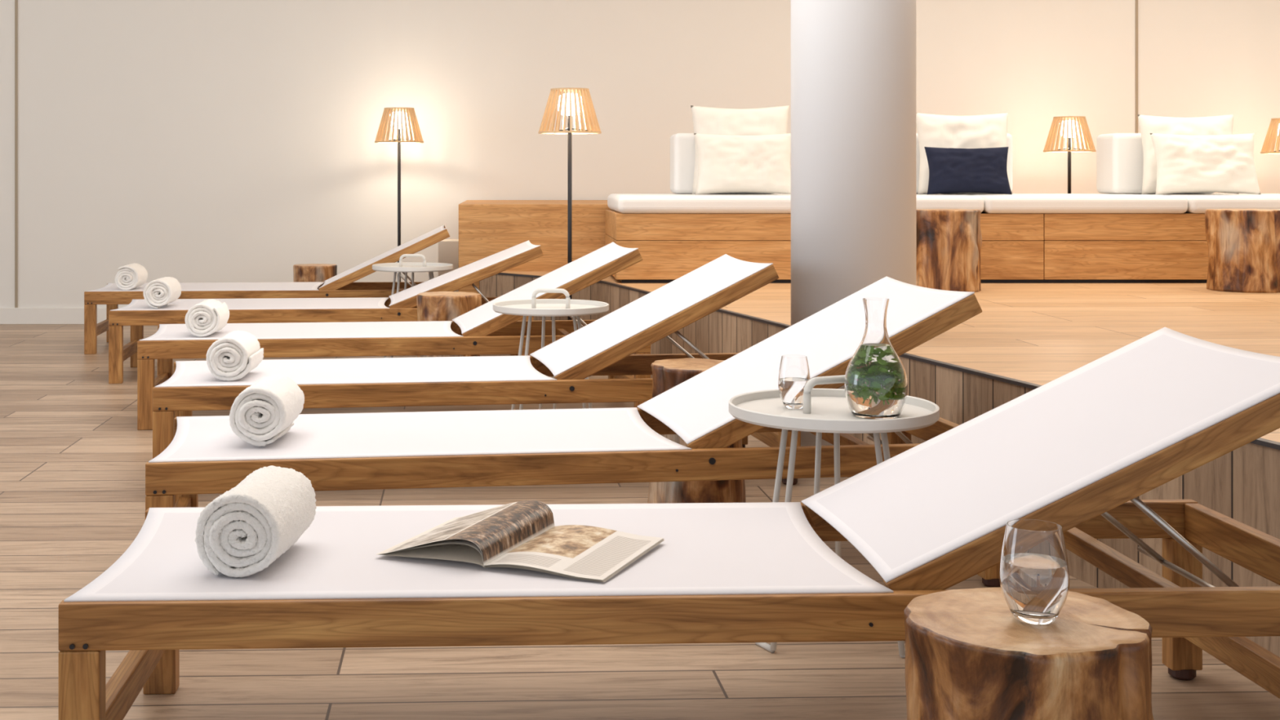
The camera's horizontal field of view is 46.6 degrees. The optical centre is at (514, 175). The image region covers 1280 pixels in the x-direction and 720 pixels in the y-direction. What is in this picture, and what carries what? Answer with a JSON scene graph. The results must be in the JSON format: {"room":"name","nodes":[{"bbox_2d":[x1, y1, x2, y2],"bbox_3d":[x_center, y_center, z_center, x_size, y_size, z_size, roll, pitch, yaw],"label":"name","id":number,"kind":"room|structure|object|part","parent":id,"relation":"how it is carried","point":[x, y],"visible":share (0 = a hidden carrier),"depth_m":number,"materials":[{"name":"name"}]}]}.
{"room":"spa","nodes":[
{"label":"spa","id":0,"kind":"room"},
{"bbox_2d":[0,0,1279,307],"bbox_3d":[0.000,-0.500,10.025,18.000,3.000,0.150,0,0,0],"label":"wall","id":1,"kind":"structure","parent":0,"point":[184,140],"depth_m":9.95,"materials":[{"name":"paint"}]},
{"bbox_2d":[14,0,17,307],"bbox_3d":[-3.353,-0.555,9.946,0.016,2.890,0.008,0,0,0],"label":"trim","id":2,"kind":"structure","parent":1,"relation":"attached to","point":[15,1],"depth_m":9.94,"materials":[{"name":"metal"}]},
{"bbox_2d":[0,307,119,324],"bbox_3d":[-4.670,0.945,9.941,8.660,0.110,0.018,0,0,0],"label":"baseboard","id":3,"kind":"structure","parent":1,"relation":"attached to","point":[7,315],"depth_m":9.93,"materials":[{"name":"paint"}]},
{"bbox_2d":[1135,0,1137,133],"bbox_3d":[4.190,-0.555,9.946,0.016,2.890,0.008,0,0,0],"label":"trim","id":4,"kind":"structure","parent":1,"relation":"attached to","point":[1136,1],"depth_m":9.94,"materials":[{"name":"metal"}]},
{"bbox_2d":[0,324,1279,719],"bbox_3d":[0.000,1.050,3.725,18.000,0.100,12.450,0,0,0],"label":"floor","id":5,"kind":"structure","parent":0,"point":[73,454],"depth_m":3.08,"materials":[{"name":"brown wood"}]},
{"bbox_2d":[84,225,449,354],"bbox_3d":[-1.405,0.650,8.656,2.050,0.700,0.657,0,0,-4],"label":"sun lounger","id":6,"kind":"object","parent":5,"relation":"on","point":[342,285],"visible":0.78,"depth_m":8.40,"materials":[{"name":"brown wood"}]},
{"bbox_2d":[115,262,147,290],"bbox_3d":[-2.201,0.580,8.496,0.145,0.144,0.270,0,0,-2],"label":"rolled towel","id":7,"kind":"object","parent":6,"relation":"on","point":[134,275],"visible":1,"depth_m":8.38,"materials":[{"name":"white fabric"}]},
{"bbox_3d":[-1.383,0.686,8.345,2.050,0.072,0.028,0,0,-4],"label":"rail","id":8,"kind":"part","parent":6,"relation":"part of","materials":[{"name":"brown wood"}]},
{"bbox_3d":[-1.427,0.686,8.966,2.050,0.072,0.028,0,0,-4],"label":"rail","id":9,"kind":"part","parent":6,"relation":"part of","materials":[{"name":"brown wood"}]},
{"bbox_3d":[-0.739,0.496,8.427,0.800,0.050,0.028,-25,2,-4],"label":"rail","id":10,"kind":"part","parent":6,"relation":"part of","materials":[{"name":"brown wood"}]},
{"bbox_2d":[293,263,337,281],"bbox_3d":[-1.241,0.779,9.248,0.284,0.441,0.275,0,0,-37],"label":"stool","id":11,"kind":"object","parent":5,"relation":"on","point":[307,272],"visible":0.34,"depth_m":9.14,"materials":[{"name":"brown wood"}]},
{"bbox_2d":[108,240,543,383],"bbox_3d":[-0.928,0.672,7.505,2.104,0.656,0.657,0,0,-5],"label":"sun lounger","id":12,"kind":"object","parent":5,"relation":"on","point":[401,306],"visible":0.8,"depth_m":7.27,"materials":[{"name":"brown wood"}]},
{"bbox_2d":[142,276,181,308],"bbox_3d":[-1.742,0.579,7.325,0.147,0.145,0.269,0,0,-2],"label":"rolled towel","id":13,"kind":"object","parent":12,"relation":"on","point":[162,291],"visible":1,"depth_m":7.21,"materials":[{"name":"white fabric"}]},
{"bbox_3d":[-0.981,0.686,7.813,2.050,0.072,0.028,0,0,-5],"label":"rail","id":14,"kind":"part","parent":12,"relation":"part of","materials":[{"name":"brown wood"}]},
{"bbox_3d":[-0.927,0.686,7.193,2.050,0.072,0.028,0,0,-5],"label":"rail","id":15,"kind":"part","parent":12,"relation":"part of","materials":[{"name":"brown wood"}]},
{"bbox_3d":[-0.235,0.518,7.290,0.800,0.050,0.028,-22,2,-5],"label":"rail","id":16,"kind":"part","parent":12,"relation":"part of","materials":[{"name":"brown wood"}]},
{"bbox_2d":[137,241,650,430],"bbox_3d":[-0.498,0.649,6.237,2.050,0.703,0.657,0,0,-6],"label":"sun lounger","id":17,"kind":"object","parent":5,"relation":"on","point":[482,330],"visible":0.74,"depth_m":6.02,"materials":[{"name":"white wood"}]},
{"bbox_2d":[184,298,229,337],"bbox_3d":[-1.258,0.583,6.055,0.153,0.136,0.271,0,0,-2],"label":"rolled towel","id":18,"kind":"object","parent":17,"relation":"on","point":[210,316],"visible":1,"depth_m":5.93,"materials":[{"name":"white fabric"}]},
{"bbox_3d":[-0.532,0.686,6.546,2.050,0.072,0.028,0,0,-6],"label":"rail","id":19,"kind":"part","parent":17,"relation":"part of","materials":[{"name":"brown wood"}]},
{"bbox_3d":[-0.463,0.686,5.928,2.050,0.072,0.028,0,0,-6],"label":"rail","id":20,"kind":"part","parent":17,"relation":"part of","materials":[{"name":"brown wood"}]},
{"bbox_3d":[0.096,0.494,6.580,0.800,0.050,0.028,-25,3,-6],"label":"rail","id":21,"kind":"part","parent":17,"relation":"part of","materials":[{"name":"brown wood"}]},
{"bbox_3d":[0.157,0.494,6.034,0.800,0.050,0.028,-25,3,-6],"label":"rail","id":22,"kind":"part","parent":17,"relation":"part of","materials":[{"name":"brown wood"}]},
{"bbox_2d":[374,106,423,281],"bbox_3d":[-0.740,0.283,9.500,0.316,1.434,0.316,0,0,0],"label":"floor lamp","id":23,"kind":"object","parent":5,"relation":"on","point":[406,118],"visible":0.82,"depth_m":9.45,"materials":[{"name":"beige wood"}]},
{"bbox_2d":[391,111,408,128],"bbox_3d":[-0.740,-0.356,9.500,0.120,0.115,0.120,0,0,0],"label":"diffuser","id":24,"kind":"object","parent":23,"relation":"attached to","point":[399,112],"depth_m":9.45,"materials":[{"name":"beige"}]},
{"bbox_2d":[372,253,453,357],"bbox_3d":[-0.560,0.716,8.140,0.444,0.568,0.444,0,0,-20],"label":"side table","id":25,"kind":"object","parent":5,"relation":"on","point":[405,267],"visible":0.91,"depth_m":8.08,"materials":[{"name":"white metal"}]},
{"bbox_2d":[372,262,453,272],"bbox_3d":[-0.560,0.505,8.140,0.444,0.028,0.444,0,0,-20],"label":"tray","id":26,"kind":"object","parent":25,"relation":"on","point":[405,267],"depth_m":8.03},
{"bbox_3d":[-0.560,0.471,8.140,0.149,0.076,0.017,0,0,0],"label":"handle","id":27,"kind":"part","parent":25,"relation":"part of","materials":[{"name":"white metal"}]},
{"bbox_2d":[438,239,458,291],"bbox_3d":[-0.407,0.705,9.375,0.141,0.590,0.250,0,0,0],"label":"storage box","id":28,"kind":"object","parent":5,"relation":"on","point":[448,249],"visible":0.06,"depth_m":9.25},
{"bbox_2d":[416,291,481,357],"bbox_3d":[-0.309,0.777,6.930,0.312,0.446,0.300,0,0,0],"label":"stool","id":29,"kind":"object","parent":5,"relation":"on","point":[433,305],"visible":0.36,"depth_m":6.81,"materials":[{"name":"brown wood"}]},
{"bbox_2d":[152,253,800,484],"bbox_3d":[-0.131,0.642,4.971,2.050,0.715,0.657,0,0,-7],"label":"sun lounger","id":30,"kind":"object","parent":5,"relation":"on","point":[606,345],"visible":0.78,"depth_m":4.77,"materials":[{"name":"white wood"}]},
{"bbox_2d":[206,330,263,381],"bbox_3d":[-0.903,0.581,4.786,0.151,0.140,0.267,0,0,0],"label":"rolled towel","id":31,"kind":"object","parent":30,"relation":"on","point":[230,357],"visible":1,"depth_m":4.67,"materials":[{"name":"white fabric"}]},
{"bbox_3d":[-0.092,0.686,4.662,2.050,0.072,0.028,0,0,-7],"label":"rail","id":32,"kind":"part","parent":30,"relation":"part of","materials":[{"name":"brown wood"}]},
{"bbox_3d":[-0.170,0.686,5.279,2.050,0.072,0.028,0,0,-7],"label":"rail","id":33,"kind":"part","parent":30,"relation":"part of","materials":[{"name":"brown wood"}]},
{"bbox_3d":[0.425,0.488,5.318,0.800,0.050,0.028,-26,3,-6],"label":"rail","id":34,"kind":"part","parent":30,"relation":"part of","materials":[{"name":"brown wood"}]},
{"bbox_3d":[0.494,0.488,4.773,0.800,0.050,0.028,-26,3,-6],"label":"rail","id":35,"kind":"part","parent":30,"relation":"part of","materials":[{"name":"brown wood"}]},
{"bbox_2d":[493,288,608,409],"bbox_3d":[0.140,0.716,5.660,0.444,0.568,0.444,0,0,-10],"label":"side table","id":36,"kind":"object","parent":5,"relation":"on","point":[553,308],"visible":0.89,"depth_m":5.64,"materials":[{"name":"white metal"}]},
{"bbox_3d":[0.140,0.471,5.660,0.149,0.076,0.017,0,0,10],"label":"handle","id":37,"kind":"part","parent":36,"relation":"part of","materials":[{"name":"white metal"}]},
{"bbox_2d":[493,298,608,316],"bbox_3d":[0.140,0.505,5.660,0.444,0.028,0.444,0,0,-10],"label":"tray","id":38,"kind":"object","parent":36,"relation":"on","point":[532,307],"depth_m":5.64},
{"bbox_2d":[537,87,601,377],"bbox_3d":[0.278,0.283,7.400,0.316,1.434,0.316,0,0,0],"label":"floor lamp","id":39,"kind":"object","parent":5,"relation":"on","point":[579,103],"visible":0.83,"depth_m":7.35,"materials":[{"name":"beige wood"}]},
{"bbox_2d":[557,93,582,115],"bbox_3d":[0.278,-0.356,7.400,0.120,0.115,0.120,0,0,0],"label":"diffuser","id":40,"kind":"object","parent":39,"relation":"attached to","point":[558,94],"depth_m":7.35,"materials":[{"name":"beige"}]},
{"bbox_2d":[145,276,1000,587],"bbox_3d":[0.144,0.642,3.781,2.050,0.715,0.657,0,0,-7],"label":"sun lounger","id":41,"kind":"object","parent":5,"relation":"on","point":[339,451],"visible":0.72,"depth_m":3.59,"materials":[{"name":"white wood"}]},
{"bbox_2d":[229,374,304,446],"bbox_3d":[-0.609,0.578,3.645,0.147,0.148,0.275,0,0,2],"label":"rolled towel","id":42,"kind":"object","parent":41,"relation":"on","point":[264,411],"visible":1,"depth_m":3.53,"materials":[{"name":"white fabric"}]},
{"bbox_3d":[0.105,0.686,4.090,2.050,0.072,0.028,0,0,-7],"label":"rail","id":43,"kind":"part","parent":41,"relation":"part of","materials":[{"name":"brown wood"}]},
{"bbox_3d":[0.183,0.686,3.472,2.050,0.072,0.028,0,0,-7],"label":"rail","id":44,"kind":"part","parent":41,"relation":"part of","materials":[{"name":"brown wood"}]},
{"bbox_3d":[0.710,0.488,4.130,0.800,0.050,0.028,-26,3,-6],"label":"rail","id":45,"kind":"part","parent":41,"relation":"part of","materials":[{"name":"brown wood"}]},
{"bbox_3d":[0.779,0.488,3.584,0.800,0.050,0.028,-26,3,-6],"label":"rail","id":46,"kind":"part","parent":41,"relation":"part of","materials":[{"name":"brown wood"}]},
{"bbox_2d":[57,327,1279,719],"bbox_3d":[0.335,0.650,2.605,2.080,0.700,0.657,0,0,-2],"label":"sun lounger","id":47,"kind":"object","parent":5,"relation":"on","point":[1076,451],"visible":0.88,"depth_m":2.41,"materials":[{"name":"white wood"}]},
{"bbox_2d":[195,465,315,577],"bbox_3d":[-0.433,0.583,2.509,0.151,0.138,0.268,0,0,6],"label":"rolled towel","id":48,"kind":"object","parent":47,"relation":"on","point":[245,529],"visible":1,"depth_m":2.39,"materials":[{"name":"white fabric"}]},
{"bbox_2d":[377,500,665,582],"bbox_3d":[0.015,0.623,2.571,0.417,0.047,0.300,0,0,25],"label":"open magazine","id":49,"kind":"object","parent":47,"relation":"on","point":[522,535],"visible":1,"depth_m":2.53,"materials":[{"name":"paper"}]},
{"bbox_3d":[0.347,0.686,2.294,2.080,0.072,0.028,0,0,-2],"label":"rail","id":50,"kind":"part","parent":47,"relation":"part of","materials":[{"name":"brown wood"}]},
{"bbox_3d":[0.323,0.686,2.916,2.080,0.072,0.028,0,0,-2],"label":"rail","id":51,"kind":"part","parent":47,"relation":"part of","materials":[{"name":"brown wood"}]},
{"bbox_3d":[0.938,0.496,2.903,0.800,0.050,0.028,-25,1,-2],"label":"rail","id":52,"kind":"part","parent":47,"relation":"part of","materials":[{"name":"brown wood"}]},
{"bbox_3d":[0.959,0.496,2.353,0.800,0.050,0.028,-25,1,-2],"label":"rail","id":53,"kind":"part","parent":47,"relation":"part of","materials":[{"name":"brown wood"}]},
{"bbox_2d":[647,358,746,503],"bbox_3d":[0.548,0.782,4.432,0.293,0.436,0.292,0,0,0],"label":"stool","id":54,"kind":"object","parent":5,"relation":"on","point":[667,374],"visible":0.34,"depth_m":4.33,"materials":[{"name":"brown wood"}]},
{"bbox_2d":[728,374,939,657],"bbox_3d":[0.687,0.716,3.190,0.444,0.568,0.444,0,0,0],"label":"side table","id":55,"kind":"object","parent":5,"relation":"on","point":[824,410],"visible":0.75,"depth_m":3.15,"materials":[{"name":"white metal"}]},
{"bbox_2d":[777,355,809,408],"bbox_3d":[0.614,0.453,3.240,0.070,0.112,0.070,0,0,0],"label":"water glass","id":56,"kind":"object","parent":55,"relation":"on","point":[793,373],"visible":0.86,"depth_m":3.21,"materials":[{"name":"clear glass"}]},
{"bbox_3d":[0.687,0.471,3.190,0.149,0.076,0.017,0,0,-24],"label":"handle","id":57,"kind":"part","parent":55,"relation":"part of","materials":[{"name":"white metal"}]},
{"bbox_2d":[728,388,939,433],"bbox_3d":[0.687,0.505,3.190,0.444,0.028,0.444,0,0,0],"label":"tray","id":58,"kind":"object","parent":55,"relation":"on","point":[827,410],"depth_m":3.13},
{"bbox_2d":[844,297,907,418],"bbox_3d":[0.766,0.385,3.130,0.130,0.247,0.130,0,0,-42],"label":"carafe","id":59,"kind":"object","parent":55,"relation":"on","point":[876,381],"visible":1,"depth_m":3.09,"materials":[{"name":"clear glass"}]},
{"bbox_2d":[479,271,1279,657],"bbox_3d":[4.374,0.773,5.093,9.152,0.454,9.674,0,0,0],"label":"raised platform","id":60,"kind":"object","parent":5,"relation":"on","point":[1025,336],"visible":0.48,"depth_m":5.01,"materials":[{"name":"brown wood"}]},
{"bbox_2d":[458,200,1208,293],"bbox_3d":[4.290,0.582,8.735,9.220,0.833,2.390,0,0,0],"label":"built-in bench","id":61,"kind":"object","parent":60,"relation":"on","point":[1016,247],"visible":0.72,"depth_m":7.54,"materials":[{"name":"wood"}]},
{"bbox_2d":[607,193,984,213],"bbox_3d":[1.465,0.148,7.980,1.870,0.091,0.920,0,0,0],"label":"seat cushion","id":62,"kind":"object","parent":61,"relation":"on","point":[620,202],"visible":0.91,"depth_m":7.52,"materials":[{"name":"white fabric"}]},
{"bbox_2d":[670,133,772,193],"bbox_3d":[1.176,-0.067,8.305,0.580,0.336,0.270,0,0,0],"label":"backrest cushion","id":63,"kind":"object","parent":62,"relation":"on","point":[682,147],"visible":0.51,"depth_m":8.17,"materials":[{"name":"white fabric"}]},
{"bbox_2d":[690,105,789,194],"bbox_3d":[1.236,-0.142,8.066,0.540,0.485,0.189,0,0,0],"label":"throw pillow","id":64,"kind":"object","parent":62,"relation":"on","point":[706,120],"visible":0.36,"depth_m":8.04,"materials":[{"name":"beige fabric"}]},
{"bbox_2d":[693,133,791,194],"bbox_3d":[1.225,-0.063,7.865,0.530,0.328,0.174,0,0,0],"label":"throw pillow","id":65,"kind":"object","parent":62,"relation":"on","point":[761,163],"visible":0.98,"depth_m":7.81,"materials":[{"name":"beige fabric"}]},
{"bbox_2d":[915,133,1012,193],"bbox_3d":[2.474,-0.067,8.305,0.580,0.336,0.270,0,0,0],"label":"backrest cushion","id":66,"kind":"object","parent":62,"relation":"on","point":[1009,138],"visible":0.11,"depth_m":8.17,"materials":[{"name":"white fabric"}]},
{"bbox_3d":[1.611,0.432,7.995,2.182,0.197,0.910,0,0,0],"label":"panel","id":67,"kind":"part","parent":61,"relation":"part of","materials":[{"name":"brown wood"}]},
{"bbox_3d":[1.611,0.263,7.995,2.182,0.136,0.910,0,0,0],"label":"panel","id":68,"kind":"part","parent":61,"relation":"part of","materials":[{"name":"brown wood"}]},
{"bbox_2d":[940,193,1187,213],"bbox_3d":[2.921,0.148,7.980,1.038,0.091,0.920,0,0,0],"label":"seat cushion","id":69,"kind":"object","parent":61,"relation":"on","point":[993,202],"visible":0.78,"depth_m":7.52,"materials":[{"name":"white fabric"}]},
{"bbox_2d":[915,112,1012,194],"bbox_3d":[2.450,-0.122,8.062,0.520,0.446,0.175,0,0,-2],"label":"throw pillow","id":70,"kind":"object","parent":69,"relation":"on","point":[935,131],"visible":0.61,"depth_m":8.02,"materials":[{"name":"beige fabric"}]},
{"bbox_2d":[924,146,1011,194],"bbox_3d":[2.413,-0.026,7.860,0.450,0.254,0.158,0,0,0],"label":"lumbar pillow","id":71,"kind":"object","parent":69,"relation":"on","point":[951,170],"visible":1,"depth_m":7.81,"materials":[{"name":"blue fabric"}]},
{"bbox_2d":[1096,133,1214,193],"bbox_3d":[3.606,-0.067,8.305,0.580,0.336,0.270,0,0,0],"label":"backrest cushion","id":72,"kind":"object","parent":69,"relation":"on","point":[1119,156],"visible":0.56,"depth_m":8.17,"materials":[{"name":"white fabric"}]},
{"bbox_2d":[1043,115,1096,193],"bbox_3d":[3.531,-0.105,9.400,0.316,0.538,0.316,0,0,0],"label":"table lamp","id":73,"kind":"object","parent":61,"relation":"on","point":[1068,129],"visible":0.84,"depth_m":9.34,"materials":[{"name":"beige wood"}]},
{"bbox_2d":[1060,120,1079,137],"bbox_3d":[3.531,-0.296,9.400,0.120,0.115,0.120,0,0,0],"label":"diffuser","id":74,"kind":"object","parent":73,"relation":"attached to","point":[1063,123],"depth_m":9.35,"materials":[{"name":"beige"}]},
{"bbox_3d":[3.953,0.263,7.995,2.494,0.136,0.910,0,0,0],"label":"panel","id":75,"kind":"part","parent":61,"relation":"part of","materials":[{"name":"brown wood"}]},
{"bbox_3d":[3.953,0.432,7.995,2.494,0.197,0.910,0,0,0],"label":"panel","id":76,"kind":"part","parent":61,"relation":"part of","materials":[{"name":"brown wood"}]},
{"bbox_2d":[1123,193,1279,213],"bbox_3d":[4.772,0.148,7.980,2.656,0.091,0.920,0,0,0],"label":"seat cushion","id":77,"kind":"object","parent":61,"relation":"on","point":[1197,202],"visible":0.48,"depth_m":7.52,"materials":[{"name":"white fabric"}]},
{"bbox_2d":[1137,114,1239,194],"bbox_3d":[3.675,-0.117,8.059,0.522,0.436,0.173,0,0,4],"label":"throw pillow","id":78,"kind":"object","parent":77,"relation":"on","point":[1223,124],"visible":0.44,"depth_m":8.03,"materials":[{"name":"beige fabric"}]},
{"bbox_2d":[1150,133,1261,194],"bbox_3d":[3.678,-0.063,7.866,0.561,0.328,0.189,0,0,1],"label":"throw pillow","id":79,"kind":"object","parent":77,"relation":"on","point":[1221,163],"visible":1,"depth_m":7.80,"materials":[{"name":"beige fabric"}]},
{"bbox_2d":[1260,118,1279,153],"bbox_3d":[4.923,-0.100,9.400,0.316,0.528,0.316,0,0,0],"label":"table lamp","id":80,"kind":"object","parent":61,"relation":"on","point":[1273,129],"visible":0.83,"depth_m":9.38,"materials":[{"name":"beige wood"}]},
{"bbox_2d":[915,208,982,292],"bbox_3d":[2.070,0.356,7.081,0.335,0.386,0.320,0,0,0],"label":"stool","id":81,"kind":"object","parent":60,"relation":"on","point":[948,242],"visible":0.89,"depth_m":6.95,"materials":[{"name":"brown wood"}]},
{"bbox_2d":[1204,208,1279,293],"bbox_3d":[3.517,0.356,7.082,0.355,0.386,0.366,0,0,0],"label":"stool","id":82,"kind":"object","parent":60,"relation":"on","point":[1243,244],"visible":1,"depth_m":6.95,"materials":[{"name":"brown wood"}]},
{"bbox_2d":[903,586,1153,719],"bbox_3d":[0.693,0.797,1.988,0.329,0.406,0.319,0,0,0],"label":"stool","id":83,"kind":"object","parent":5,"relation":"on","point":[967,657],"visible":0.88,"depth_m":1.89,"materials":[{"name":"brown wood"}]},
{"bbox_2d":[999,519,1069,624],"bbox_3d":[0.695,0.530,1.975,0.089,0.125,0.089,0,0,0],"label":"water glass","id":84,"kind":"object","parent":83,"relation":"on","point":[1034,571],"visible":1,"depth_m":1.94,"materials":[{"name":"clear glass"}]},
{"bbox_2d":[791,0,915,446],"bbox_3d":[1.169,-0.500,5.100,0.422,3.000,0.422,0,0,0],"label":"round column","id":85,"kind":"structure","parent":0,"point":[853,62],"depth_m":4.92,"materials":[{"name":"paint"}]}
]}

